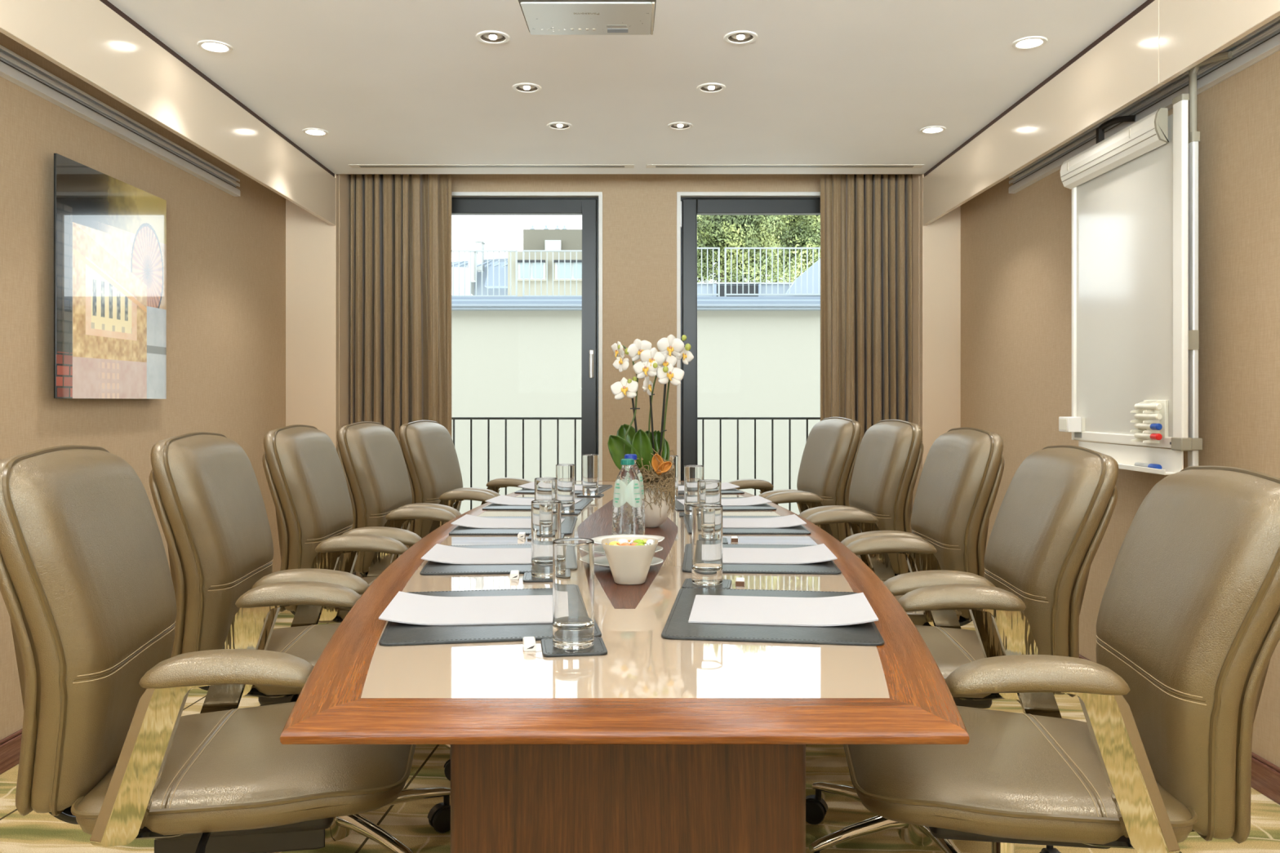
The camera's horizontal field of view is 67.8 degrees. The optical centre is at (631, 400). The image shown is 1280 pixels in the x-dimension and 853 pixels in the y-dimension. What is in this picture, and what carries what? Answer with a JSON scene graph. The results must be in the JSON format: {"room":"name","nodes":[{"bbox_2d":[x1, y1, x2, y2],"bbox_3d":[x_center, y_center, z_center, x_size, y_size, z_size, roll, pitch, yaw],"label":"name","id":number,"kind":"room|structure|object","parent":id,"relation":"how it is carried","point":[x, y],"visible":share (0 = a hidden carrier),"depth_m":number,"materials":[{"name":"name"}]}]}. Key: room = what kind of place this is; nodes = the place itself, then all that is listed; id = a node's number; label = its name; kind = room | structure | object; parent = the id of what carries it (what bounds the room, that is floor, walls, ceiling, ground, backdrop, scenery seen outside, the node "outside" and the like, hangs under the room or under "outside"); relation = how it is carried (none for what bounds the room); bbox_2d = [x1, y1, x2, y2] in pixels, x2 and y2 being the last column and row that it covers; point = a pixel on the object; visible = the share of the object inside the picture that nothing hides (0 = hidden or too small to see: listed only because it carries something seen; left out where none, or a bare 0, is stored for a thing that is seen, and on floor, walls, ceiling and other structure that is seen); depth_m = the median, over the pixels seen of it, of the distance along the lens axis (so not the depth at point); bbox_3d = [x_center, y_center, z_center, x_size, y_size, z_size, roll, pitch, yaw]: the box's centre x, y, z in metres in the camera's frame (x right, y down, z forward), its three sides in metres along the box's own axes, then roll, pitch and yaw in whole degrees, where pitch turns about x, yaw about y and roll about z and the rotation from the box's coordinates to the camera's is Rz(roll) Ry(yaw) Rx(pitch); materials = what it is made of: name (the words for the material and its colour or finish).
{"room":"conference room","nodes":[
{"label":"conference room","id":0,"kind":"room"},
{"bbox_2d":[0,31,285,740],"bbox_3d":[-1.932,-0.275,2.155,0.120,2.750,7.510,0,0,0],"label":"wall","id":1,"kind":"structure","parent":0,"point":[226,252],"depth_m":3.72,"materials":[{"name":"paint"}]},
{"bbox_2d":[0,655,171,774],"bbox_3d":[-1.865,1.052,1.825,0.019,0.095,6.650,0,0,0],"label":"baseboard","id":2,"kind":"structure","parent":1,"relation":"attached to","point":[10,746],"depth_m":2.85,"materials":[{"name":"brown wood"}]},
{"bbox_2d":[53,153,166,399],"bbox_3d":[-1.850,-0.398,3.385,0.042,0.780,0.715,0,0,0],"label":"picture","id":3,"kind":"object","parent":1,"relation":"attached to","point":[110,233],"visible":1,"depth_m":3.32,"materials":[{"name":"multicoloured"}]},
{"bbox_2d":[0,44,240,196],"bbox_3d":[-1.856,-1.001,1.514,0.032,0.080,5.929,0,0,0],"label":"rail","id":4,"kind":"object","parent":1,"relation":"attached to","point":[14,68],"visible":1,"depth_m":3.34,"materials":[{"name":"silver metal"}]},
{"bbox_2d":[285,173,350,448],"bbox_3d":[-1.736,-0.250,5.310,0.273,2.700,0.320,0,0,0],"label":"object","id":5,"kind":"structure","parent":1,"relation":"attached to","point":[317,252],"depth_m":5.15,"materials":[{"name":"beige paint"}]},
{"bbox_2d":[107,0,1146,173],"bbox_3d":[-0.047,-1.317,1.817,3.650,0.180,6.635,0,0,0],"label":"ceiling","id":6,"kind":"structure","parent":0,"point":[389,82],"depth_m":3.63,"materials":[{"name":"paint"}]},
{"bbox_2d":[0,0,335,225],"bbox_3d":[-1.611,-1.077,1.824,0.022,0.259,6.646,0,0,0],"label":"ceiling soffit","id":7,"kind":"structure","parent":6,"relation":"attached to","point":[87,39],"depth_m":3.23,"materials":[{"name":"beige paint"}]},
{"bbox_2d":[196,40,232,53],"bbox_3d":[-1.441,-1.234,3.293,0.115,0.026,0.115,0,0,0],"label":"recessed light","id":8,"kind":"object","parent":6,"relation":"in","point":[212,46],"visible":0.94,"depth_m":3.29,"materials":[{"name":"white"}]},
{"bbox_2d":[99,0,334,177],"bbox_3d":[-1.614,-1.216,1.824,0.016,0.021,6.648,0,0,0],"label":"trim","id":9,"kind":"structure","parent":6,"relation":"attached to","point":[106,2],"depth_m":3.56,"materials":[{"name":"brown wood"}]},
{"bbox_2d":[350,173,451,577],"bbox_3d":[-1.301,-0.225,5.404,0.570,2.620,0.151,0,0,0],"label":"curtain","id":10,"kind":"object","parent":6,"relation":"hanging from","point":[401,224],"visible":0.52,"depth_m":5.37,"materials":[{"name":"fabric"}]},
{"bbox_2d":[348,164,634,168],"bbox_3d":[-0.729,-1.225,4.975,1.482,0.003,0.070,0,0,0],"label":"ceiling vent","id":11,"kind":"object","parent":6,"relation":"in","point":[353,166],"visible":1,"depth_m":4.96,"materials":[{"name":"white metal"}]},
{"bbox_2d":[475,30,510,44],"bbox_3d":[-0.468,-1.248,3.210,0.115,0.057,0.115,0,0,0],"label":"recessed light","id":12,"kind":"object","parent":6,"relation":"in","point":[489,37],"visible":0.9,"depth_m":3.22,"materials":[{"name":"white metal"}]},
{"bbox_2d":[511,82,541,93],"bbox_3d":[-0.411,-1.248,3.728,0.115,0.057,0.115,0,0,0],"label":"recessed light","id":13,"kind":"object","parent":6,"relation":"in","point":[523,87],"visible":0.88,"depth_m":3.73,"materials":[{"name":"white metal"}]},
{"bbox_2d":[518,0,656,35],"bbox_3d":[-0.111,-1.105,2.437,0.344,0.244,0.257,0,0,0],"label":"projector","id":14,"kind":"object","parent":6,"relation":"attached to","point":[542,17],"visible":1,"depth_m":2.44,"materials":[{"name":"white"}]},
{"bbox_2d":[696,82,725,93],"bbox_3d":[0.311,-1.248,3.728,0.115,0.057,0.115,0,0,0],"label":"recessed light","id":15,"kind":"object","parent":6,"relation":"in","point":[709,87],"visible":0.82,"depth_m":3.73,"materials":[{"name":"white metal"}]},
{"bbox_2d":[723,30,757,44],"bbox_3d":[0.367,-1.248,3.210,0.115,0.057,0.115,0,0,0],"label":"recessed light","id":16,"kind":"object","parent":6,"relation":"in","point":[739,37],"visible":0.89,"depth_m":3.22,"materials":[{"name":"white metal"}]},
{"bbox_2d":[645,164,924,168],"bbox_3d":[0.797,-1.225,4.975,1.445,0.003,0.070,0,0,0],"label":"ceiling vent","id":17,"kind":"object","parent":6,"relation":"in","point":[648,166],"visible":1,"depth_m":4.96,"materials":[{"name":"white metal"}]},
{"bbox_2d":[820,173,911,535],"bbox_3d":[1.318,-0.225,5.407,0.506,2.620,0.160,0,0,0],"label":"curtain","id":18,"kind":"object","parent":6,"relation":"hanging from","point":[866,219],"visible":0.54,"depth_m":5.37,"materials":[{"name":"fabric"}]},
{"bbox_2d":[1011,35,1047,49],"bbox_3d":[1.360,-1.234,3.258,0.115,0.026,0.115,0,0,0],"label":"recessed light","id":19,"kind":"object","parent":6,"relation":"in","point":[1031,42],"visible":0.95,"depth_m":3.26,"materials":[{"name":"white"}]},
{"bbox_2d":[924,0,1154,176],"bbox_3d":[1.586,-1.216,1.824,0.016,0.021,6.648,0,0,0],"label":"trim","id":20,"kind":"structure","parent":6,"relation":"attached to","point":[1147,2],"depth_m":3.56,"materials":[{"name":"brown wood"}]},
{"bbox_2d":[922,0,1279,225],"bbox_3d":[1.583,-1.077,1.824,0.022,0.259,6.646,0,0,0],"label":"ceiling soffit","id":21,"kind":"structure","parent":6,"relation":"attached to","point":[1166,39],"depth_m":3.20,"materials":[{"name":"beige paint"}]},
{"bbox_2d":[451,173,820,480],"bbox_3d":[-0.047,-0.275,5.700,3.650,2.750,0.300,0,0,0],"label":"wall","id":22,"kind":"structure","parent":0,"point":[639,211],"depth_m":5.55,"materials":[{"name":"paint"}]},
{"bbox_2d":[451,417,581,510],"bbox_3d":[-0.690,0.551,5.915,1.180,0.898,0.130,0,0,0],"label":"balcony railing","id":23,"kind":"object","parent":22,"relation":"attached to","point":[488,419],"visible":0.16,"depth_m":5.95,"materials":[{"name":"grey metal"}]},
{"bbox_2d":[451,191,602,480],"bbox_3d":[-0.686,-0.058,5.592,1.031,2.321,0.156,0,0,0],"label":"window","id":24,"kind":"structure","parent":22,"relation":"in","point":[587,204],"depth_m":5.57,"materials":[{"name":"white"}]},
{"bbox_2d":[333,173,924,173],"bbox_3d":[-0.047,-1.464,5.492,3.650,0.473,0.715,0,0,0],"label":"trim","id":25,"kind":"structure","parent":22,"relation":"attached to","point":[334,173],"depth_m":5.14,"materials":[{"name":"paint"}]},
{"bbox_2d":[676,191,820,480],"bbox_3d":[0.776,-0.058,5.607,1.031,2.321,0.126,0,0,0],"label":"window","id":26,"kind":"structure","parent":22,"relation":"in","point":[689,204],"depth_m":5.57,"materials":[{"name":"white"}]},
{"bbox_2d":[697,417,820,511],"bbox_3d":[0.780,0.551,5.915,1.180,0.898,0.130,0,0,0],"label":"balcony railing","id":27,"kind":"object","parent":22,"relation":"attached to","point":[720,419],"visible":0.2,"depth_m":5.95,"materials":[{"name":"grey metal"}]},
{"bbox_2d":[0,609,1279,852],"bbox_3d":[-0.047,1.150,2.155,3.850,0.100,7.510,0,0,0],"label":"floor","id":28,"kind":"structure","parent":0,"point":[407,822],"depth_m":2.47,"materials":[{"name":"carpet"}]},
{"bbox_2d":[0,444,415,852],"bbox_3d":[-0.667,0.587,1.618,0.636,1.026,0.618,0,0,-9],"label":"swivel chair","id":29,"kind":"object","parent":28,"relation":"on","point":[108,749],"visible":0.98,"depth_m":1.43,"materials":[{"name":"beige leather"}]},
{"bbox_2d":[149,431,450,852],"bbox_3d":[-0.755,0.587,2.286,0.636,1.026,0.618,0,0,-4],"label":"swivel chair","id":30,"kind":"object","parent":28,"relation":"on","point":[206,495],"visible":0.66,"depth_m":2.12,"materials":[{"name":"beige leather"}]},
{"bbox_2d":[262,424,456,781],"bbox_3d":[-0.767,0.587,2.969,0.636,1.026,0.618,0,0,0],"label":"swivel chair","id":31,"kind":"object","parent":28,"relation":"on","point":[304,471],"visible":0.54,"depth_m":2.79,"materials":[{"name":"beige leather"}]},
{"bbox_2d":[336,421,495,577],"bbox_3d":[-0.740,0.589,3.597,0.636,1.022,0.618,0,0,6],"label":"swivel chair","id":32,"kind":"object","parent":28,"relation":"on","point":[371,455],"visible":0.38,"depth_m":3.46,"materials":[{"name":"beige leather"}]},
{"bbox_2d":[398,420,532,547],"bbox_3d":[-0.659,0.593,4.200,0.636,1.014,0.618,0,0,10],"label":"swivel chair","id":33,"kind":"object","parent":28,"relation":"on","point":[428,449],"visible":0.47,"depth_m":4.08,"materials":[{"name":"beige leather"}]},
{"bbox_2d":[280,480,969,852],"bbox_3d":[-0.008,0.730,2.705,1.124,0.741,3.278,0,0,0],"label":"conference table","id":34,"kind":"object","parent":28,"relation":"on","point":[653,743],"visible":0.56,"depth_m":1.25,"materials":[{"name":"brown wood"}]},
{"bbox_2d":[419,544,531,575],"bbox_3d":[-0.290,0.357,2.165,0.332,0.005,0.380,0,0,-5],"label":"desk pad","id":35,"kind":"object","parent":34,"relation":"on","point":[431,568],"visible":0.41,"depth_m":2.03,"materials":[{"name":"leather"}]},
{"bbox_2d":[421,543,531,564],"bbox_3d":[-0.313,0.348,2.175,0.297,0.014,0.210,0,0,-2],"label":"paper","id":36,"kind":"object","parent":35,"relation":"on","point":[438,553],"visible":0.77,"depth_m":2.16,"materials":[{"name":"grey paper"}]},
{"bbox_2d":[378,587,601,645],"bbox_3d":[-0.236,0.357,1.606,0.332,0.005,0.380,0,0,-8],"label":"desk pad","id":37,"kind":"object","parent":34,"relation":"on","point":[395,633],"visible":0.49,"depth_m":1.47,"materials":[{"name":"leather"}]},
{"bbox_2d":[378,591,552,625],"bbox_3d":[-0.260,0.348,1.615,0.297,0.014,0.210,0,0,-5],"label":"paper","id":38,"kind":"object","parent":37,"relation":"on","point":[405,607],"visible":0.92,"depth_m":1.60,"materials":[{"name":"grey paper"}]},
{"bbox_2d":[448,516,577,535],"bbox_3d":[-0.330,0.357,2.742,0.332,0.005,0.380,0,0,-1],"label":"desk pad","id":39,"kind":"object","parent":34,"relation":"on","point":[567,526],"visible":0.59,"depth_m":2.62,"materials":[{"name":"leather"}]},
{"bbox_2d":[450,514,564,528],"bbox_3d":[-0.352,0.348,2.754,0.297,0.014,0.210,0,0,2],"label":"paper","id":40,"kind":"object","parent":39,"relation":"on","point":[468,521],"visible":0.75,"depth_m":2.74,"materials":[{"name":"grey paper"}]},
{"bbox_2d":[522,572,552,582],"bbox_3d":[-0.174,0.357,1.935,0.092,0.004,0.092,0,0,-4],"label":"coaster","id":41,"kind":"object","parent":34,"relation":"on","point":[527,577],"visible":0.42,"depth_m":1.90,"materials":[{"name":"leather"}]},
{"bbox_2d":[531,499,560,577],"bbox_3d":[-0.174,0.279,1.935,0.060,0.152,0.060,0,0,0],"label":"glass","id":42,"kind":"object","parent":41,"relation":"on","point":[545,513],"visible":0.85,"depth_m":1.91,"materials":[{"name":"white"}]},
{"bbox_2d":[482,497,593,510],"bbox_3d":[-0.318,0.357,3.318,0.332,0.005,0.380,0,0,4],"label":"desk pad","id":43,"kind":"object","parent":34,"relation":"on","point":[582,504],"visible":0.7,"depth_m":3.21,"materials":[{"name":"leather"}]},
{"bbox_2d":[484,494,582,506],"bbox_3d":[-0.339,0.348,3.332,0.297,0.014,0.210,0,0,8],"label":"paper","id":44,"kind":"object","parent":43,"relation":"on","point":[500,500],"visible":0.52,"depth_m":3.33,"materials":[{"name":"grey paper"}]},
{"bbox_2d":[527,533,564,540],"bbox_3d":[-0.226,0.357,2.505,0.092,0.004,0.092,0,0,-1],"label":"coaster","id":45,"kind":"object","parent":34,"relation":"on","point":[529,538],"visible":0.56,"depth_m":2.49,"materials":[{"name":"leather"}]},
{"bbox_2d":[534,477,557,500],"bbox_3d":[-0.226,0.279,2.505,0.060,0.152,0.060,0,0,0],"label":"glass","id":46,"kind":"object","parent":45,"relation":"on","point":[545,488],"visible":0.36,"depth_m":2.48,"materials":[{"name":"white"}]},
{"bbox_2d":[560,510,581,515],"bbox_3d":[-0.213,0.357,3.049,0.092,0.004,0.092,0,0,4],"label":"coaster","id":47,"kind":"object","parent":34,"relation":"on","point":[576,512],"visible":0.46,"depth_m":3.02,"materials":[{"name":"leather"}]},
{"bbox_2d":[555,463,574,512],"bbox_3d":[-0.213,0.279,3.049,0.060,0.152,0.060,0,0,0],"label":"glass","id":48,"kind":"object","parent":47,"relation":"on","point":[565,473],"visible":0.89,"depth_m":3.02,"materials":[{"name":"white"}]},
{"bbox_2d":[540,636,607,657],"bbox_3d":[-0.085,0.357,1.386,0.092,0.004,0.092,0,0,-8],"label":"coaster","id":49,"kind":"object","parent":34,"relation":"on","point":[548,650],"visible":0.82,"depth_m":1.35,"materials":[{"name":"leather"}]},
{"bbox_2d":[552,537,594,649],"bbox_3d":[-0.085,0.279,1.386,0.060,0.152,0.060,0,0,0],"label":"glass","id":50,"kind":"object","parent":49,"relation":"on","point":[573,558],"visible":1,"depth_m":1.36,"materials":[{"name":"white"}]},
{"bbox_2d":[576,493,604,497],"bbox_3d":[-0.157,0.357,3.606,0.092,0.004,0.092,0,0,8],"label":"coaster","id":51,"kind":"object","parent":34,"relation":"on","point":[580,495],"visible":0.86,"depth_m":3.57,"materials":[{"name":"leather"}]},
{"bbox_2d":[582,453,598,495],"bbox_3d":[-0.157,0.279,3.606,0.060,0.152,0.060,0,0,0],"label":"glass","id":52,"kind":"object","parent":51,"relation":"on","point":[589,461],"visible":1,"depth_m":3.58,"materials":[{"name":"white"}]},
{"bbox_2d":[612,458,643,535],"bbox_3d":[-0.011,0.251,2.330,0.077,0.218,0.077,0,0,0],"label":"water bottle","id":53,"kind":"object","parent":34,"relation":"on","point":[627,511],"visible":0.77,"depth_m":2.30,"materials":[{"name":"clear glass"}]},
{"bbox_2d":[594,555,662,568],"bbox_3d":[-0.018,0.349,2.035,0.171,0.019,0.146,0,0,0],"label":"dish","id":54,"kind":"object","parent":34,"relation":"on","point":[602,561],"visible":0.2,"depth_m":2.05,"materials":[{"name":"white ceramic"}]},
{"bbox_2d":[594,545,662,555],"bbox_3d":[-0.018,0.333,2.034,0.171,0.038,0.146,0,0,-8],"label":"dish","id":55,"kind":"object","parent":54,"relation":"on","point":[598,549],"visible":0.09,"depth_m":2.04,"materials":[{"name":"white ceramic"}]},
{"bbox_2d":[591,534,664,545],"bbox_3d":[-0.006,0.311,2.038,0.171,0.031,0.146,0,0,-30],"label":"dish","id":56,"kind":"object","parent":55,"relation":"on","point":[597,540],"visible":0.11,"depth_m":2.08,"materials":[{"name":"white ceramic"}]},
{"bbox_2d":[601,537,657,585],"bbox_3d":[-0.004,0.319,1.885,0.113,0.081,0.113,0,0,0],"label":"bowl","id":57,"kind":"object","parent":34,"relation":"on","point":[629,565],"visible":0.95,"depth_m":1.85,"materials":[{"name":"beige ceramic"}]},
{"bbox_2d":[624,453,644,534],"bbox_3d":[-0.003,0.251,2.530,0.077,0.218,0.077,0,0,-20],"label":"water bottle","id":58,"kind":"object","parent":34,"relation":"on","point":[633,456],"visible":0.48,"depth_m":2.52,"materials":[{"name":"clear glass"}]},
{"bbox_2d":[607,334,693,527],"bbox_3d":[0.054,0.086,2.719,0.244,0.547,0.140,0,0,0],"label":"potted orchid","id":59,"kind":"object","parent":34,"relation":"on","point":[651,449],"visible":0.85,"depth_m":2.68,"materials":[{"name":"white plant"}]},
{"bbox_2d":[679,512,691,516],"bbox_3d":[0.195,0.357,2.996,0.092,0.004,0.092,0,0,2],"label":"coaster","id":60,"kind":"object","parent":34,"relation":"on","point":[681,514],"visible":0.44,"depth_m":2.98,"materials":[{"name":"leather"}]},
{"bbox_2d":[684,465,703,515],"bbox_3d":[0.195,0.279,2.996,0.060,0.152,0.060,0,0,0],"label":"glass","id":61,"kind":"object","parent":60,"relation":"on","point":[692,473],"visible":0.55,"depth_m":2.97,"materials":[{"name":"white"}]},
{"bbox_2d":[681,578,731,588],"bbox_3d":[0.147,0.357,1.858,0.092,0.004,0.092,0,0,9],"label":"coaster","id":62,"kind":"object","parent":34,"relation":"on","point":[726,584],"visible":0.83,"depth_m":1.83,"materials":[{"name":"leather"}]},
{"bbox_2d":[691,503,722,586],"bbox_3d":[0.147,0.279,1.858,0.060,0.152,0.060,0,0,0],"label":"glass","id":63,"kind":"object","parent":62,"relation":"on","point":[706,518],"visible":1,"depth_m":1.83,"materials":[{"name":"white"}]},
{"bbox_2d":[671,497,776,511],"bbox_3d":[0.300,0.357,3.310,0.332,0.005,0.380,0,0,-4],"label":"desk pad","id":64,"kind":"object","parent":34,"relation":"on","point":[678,506],"visible":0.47,"depth_m":3.18,"materials":[{"name":"leather"}]},
{"bbox_2d":[676,495,772,506],"bbox_3d":[0.317,0.348,3.319,0.297,0.014,0.210,0,0,-5],"label":"paper","id":65,"kind":"object","parent":64,"relation":"on","point":[753,500],"visible":0.61,"depth_m":3.31,"materials":[{"name":"grey paper"}]},
{"bbox_2d":[722,537,728,543],"bbox_3d":[0.198,0.357,2.434,0.092,0.004,0.092,0,0,4],"label":"coaster","id":66,"kind":"object","parent":34,"relation":"on","point":[724,540],"visible":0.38,"depth_m":2.42,"materials":[{"name":"leather"}]},
{"bbox_2d":[697,480,720,504],"bbox_3d":[0.198,0.279,2.434,0.060,0.152,0.060,0,0,0],"label":"glass","id":67,"kind":"object","parent":66,"relation":"on","point":[708,491],"visible":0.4,"depth_m":2.41,"materials":[{"name":"white"}]},
{"bbox_2d":[683,515,810,534],"bbox_3d":[0.322,0.357,2.755,0.332,0.005,0.380,0,0,1],"label":"desk pad","id":68,"kind":"object","parent":34,"relation":"on","point":[797,530],"visible":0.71,"depth_m":2.62,"materials":[{"name":"leather"}]},
{"bbox_2d":[722,514,806,528],"bbox_3d":[0.340,0.348,2.763,0.297,0.014,0.210,0,0,1],"label":"paper","id":69,"kind":"object","parent":68,"relation":"on","point":[793,520],"visible":0.73,"depth_m":2.74,"materials":[{"name":"grey paper"}]},
{"bbox_2d":[681,543,841,574],"bbox_3d":[0.285,0.357,2.172,0.332,0.005,0.380,0,0,4],"label":"desk pad","id":70,"kind":"object","parent":34,"relation":"on","point":[828,567],"visible":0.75,"depth_m":2.04,"materials":[{"name":"leather"}]},
{"bbox_2d":[722,543,837,564],"bbox_3d":[0.304,0.348,2.179,0.297,0.014,0.210,0,0,3],"label":"paper","id":71,"kind":"object","parent":70,"relation":"on","point":[820,553],"visible":0.81,"depth_m":2.16,"materials":[{"name":"grey paper"}]},
{"bbox_2d":[661,587,884,645],"bbox_3d":[0.232,0.357,1.604,0.332,0.005,0.380,0,0,7],"label":"desk pad","id":72,"kind":"object","parent":34,"relation":"on","point":[677,626],"visible":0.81,"depth_m":1.47,"materials":[{"name":"leather"}]},
{"bbox_2d":[688,592,878,626],"bbox_3d":[0.251,0.348,1.610,0.297,0.014,0.210,0,0,7],"label":"paper","id":73,"kind":"object","parent":72,"relation":"on","point":[851,609],"visible":1,"depth_m":1.59,"materials":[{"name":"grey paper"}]},
{"bbox_2d":[728,417,862,542],"bbox_3d":[0.625,0.585,4.112,0.636,1.030,0.618,0,0,-9],"label":"swivel chair","id":74,"kind":"object","parent":28,"relation":"on","point":[832,446],"visible":0.38,"depth_m":3.99,"materials":[{"name":"beige leather"}]},
{"bbox_2d":[764,419,923,576],"bbox_3d":[0.708,0.585,3.514,0.625,1.031,0.618,0,0,-5],"label":"swivel chair","id":75,"kind":"object","parent":28,"relation":"on","point":[887,463],"visible":0.48,"depth_m":3.38,"materials":[{"name":"beige leather"}]},
{"bbox_2d":[805,426,1004,747],"bbox_3d":[0.745,0.590,2.881,0.636,1.020,0.618,0,0,0],"label":"swivel chair","id":76,"kind":"object","parent":28,"relation":"on","point":[962,471],"visible":0.49,"depth_m":2.72,"materials":[{"name":"beige leather"}]},
{"bbox_2d":[805,444,1118,852],"bbox_3d":[0.735,0.602,2.257,0.673,0.995,0.622,0,0,4],"label":"swivel chair","id":77,"kind":"object","parent":28,"relation":"on","point":[1055,513],"visible":0.7,"depth_m":2.10,"materials":[{"name":"beige leather"}]},
{"bbox_2d":[843,466,1279,852],"bbox_3d":[0.674,0.604,1.579,0.679,0.992,0.625,0,0,8],"label":"swivel chair","id":78,"kind":"object","parent":28,"relation":"on","point":[1188,623],"visible":0.96,"depth_m":1.40,"materials":[{"name":"beige leather"}]},
{"bbox_2d":[960,16,1279,767],"bbox_3d":[1.838,-0.275,2.155,0.120,2.750,7.510,0,0,0],"label":"wall","id":79,"kind":"structure","parent":0,"point":[1016,248],"depth_m":2.97,"materials":[{"name":"paint"}]},
{"bbox_2d":[911,173,960,510],"bbox_3d":[1.675,-0.250,5.310,0.207,2.700,0.320,0,0,0],"label":"pillar","id":80,"kind":"structure","parent":79,"relation":"attached to","point":[935,246],"depth_m":5.15,"materials":[{"name":"beige paint"}]},
{"bbox_2d":[1008,15,1279,193],"bbox_3d":[1.762,-1.001,1.482,0.032,0.080,5.867,0,0,0],"label":"rail","id":81,"kind":"object","parent":79,"relation":"attached to","point":[1264,42],"visible":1,"depth_m":3.11,"materials":[{"name":"silver metal"}]},
{"bbox_2d":[1060,50,1232,475],"bbox_3d":[1.681,-0.282,3.183,0.146,1.496,0.825,0,0,0],"label":"whiteboard","id":82,"kind":"object","parent":81,"relation":"hanging from","point":[1135,331],"visible":0.84,"depth_m":3.13,"materials":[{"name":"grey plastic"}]},
{"bbox_2d":[1058,416,1084,431],"bbox_3d":[1.633,0.087,3.550,0.066,0.056,0.100,0,0,0],"label":"eraser","id":83,"kind":"object","parent":82,"relation":"on","point":[1066,424],"visible":1,"depth_m":3.50,"materials":[{"name":"white"}]},
{"bbox_2d":[1078,440,1183,475],"bbox_3d":[1.637,0.186,3.208,0.058,0.075,0.665,0,0,0],"label":"tray","id":84,"kind":"object","parent":82,"relation":"on","point":[1171,460],"depth_m":3.07,"materials":[{"name":"white plastic"}]},
{"bbox_2d":[1129,400,1168,443],"bbox_3d":[1.635,0.066,3.018,0.062,0.138,0.125,0,0,0],"label":"rack","id":85,"kind":"object","parent":82,"relation":"on","point":[1163,411],"visible":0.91,"depth_m":2.98,"materials":[{"name":"beige plastic"}]},
{"bbox_2d":[1079,654,1279,804],"bbox_3d":[1.772,1.052,1.823,0.019,0.095,6.653,0,0,0],"label":"baseboard","id":86,"kind":"structure","parent":79,"relation":"attached to","point":[1265,775],"depth_m":2.65,"materials":[{"name":"brown wood"}]},
{"label":"outside","id":87,"kind":"structure","parent":0,"visible":0},
{"bbox_2d":[697,214,787,282],"bbox_3d":[2.848,1.376,29.924,4.161,15.457,2.556,0,0,0],"label":"tree","id":88,"kind":"object","parent":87,"point":[731,230],"visible":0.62,"depth_m":29.42,"materials":[{"name":"green plant"}]},
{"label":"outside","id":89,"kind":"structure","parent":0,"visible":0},
{"bbox_2d":[741,214,820,282],"bbox_3d":[5.388,0.655,33.407,4.669,16.899,3.058,0,0,-8],"label":"tree","id":90,"kind":"object","parent":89,"point":[805,233],"visible":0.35,"depth_m":32.72,"materials":[{"name":"green plant"}]},
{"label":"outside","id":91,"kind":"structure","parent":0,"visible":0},
{"bbox_2d":[507,225,582,296],"bbox_3d":[-1.776,-0.309,27.400,2.702,8.818,7.200,0,0,0],"label":"building","id":92,"kind":"structure","parent":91,"point":[564,238],"depth_m":24.00,"materials":[{"name":"brown"}]},
{"bbox_2d":[451,257,507,295],"bbox_3d":[-4.976,-3.269,25.770,3.746,1.278,1.060,0,0,0],"label":"roof","id":93,"kind":"structure","parent":92,"relation":"on","point":[491,260],"depth_m":25.50,"materials":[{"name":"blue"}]},
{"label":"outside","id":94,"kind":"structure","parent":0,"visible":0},
{"bbox_2d":[697,282,820,296],"bbox_3d":[3.162,-2.385,22.140,5.217,0.698,0.440,0,0,0],"label":"parapet","id":95,"kind":"object","parent":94,"point":[699,284],"visible":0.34,"depth_m":21.95,"materials":[{"name":"silver metal"}]},
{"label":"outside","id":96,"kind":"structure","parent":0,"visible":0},
{"bbox_2d":[451,310,820,515],"bbox_3d":[0.000,4.210,17.700,60.000,11.780,0.400,0,0,0],"label":"wall","id":97,"kind":"structure","parent":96,"point":[505,363],"depth_m":17.50,"materials":[{"name":"beige"}]},
{"bbox_2d":[451,296,820,310],"bbox_3d":[0.000,-1.825,18.875,18.000,0.330,3.250,0,0,0],"label":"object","id":98,"kind":"object","parent":97,"relation":"on","point":[458,303],"visible":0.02,"depth_m":17.38,"materials":[{"name":"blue metal"}]},
{"bbox_2d":[451,249,517,296],"bbox_3d":[-3.024,-2.342,17.850,1.756,0.967,0.040,0,0,0],"label":"roof railing","id":99,"kind":"object","parent":98,"relation":"on","point":[452,251],"visible":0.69,"depth_m":17.84,"materials":[{"name":"silver metal"}]},
{"bbox_2d":[522,249,582,296],"bbox_3d":[-0.816,-2.342,17.850,2.460,0.967,0.040,0,0,0],"label":"roof railing","id":100,"kind":"object","parent":98,"relation":"on","point":[523,251],"visible":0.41,"depth_m":17.84,"materials":[{"name":"silver metal"}]},
{"bbox_2d":[697,247,719,296],"bbox_3d":[1.040,-2.383,17.850,1.215,0.987,0.040,0,0,0],"label":"roof railing","id":101,"kind":"object","parent":98,"relation":"on","point":[701,248],"visible":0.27,"depth_m":17.84,"materials":[{"name":"silver metal"}]},
{"bbox_2d":[724,247,820,296],"bbox_3d":[3.014,-2.383,17.850,2.551,0.987,0.040,0,0,0],"label":"roof railing","id":102,"kind":"object","parent":98,"relation":"on","point":[726,248],"visible":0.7,"depth_m":17.84,"materials":[{"name":"silver metal"}]},
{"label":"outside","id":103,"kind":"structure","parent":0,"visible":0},
{"bbox_2d":[785,258,820,293],"bbox_3d":[4.249,-3.137,21.600,1.534,1.446,0.400,0,0,0],"label":"sloping roof","id":104,"kind":"structure","parent":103,"point":[815,264],"depth_m":21.40,"materials":[{"name":"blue metal"}]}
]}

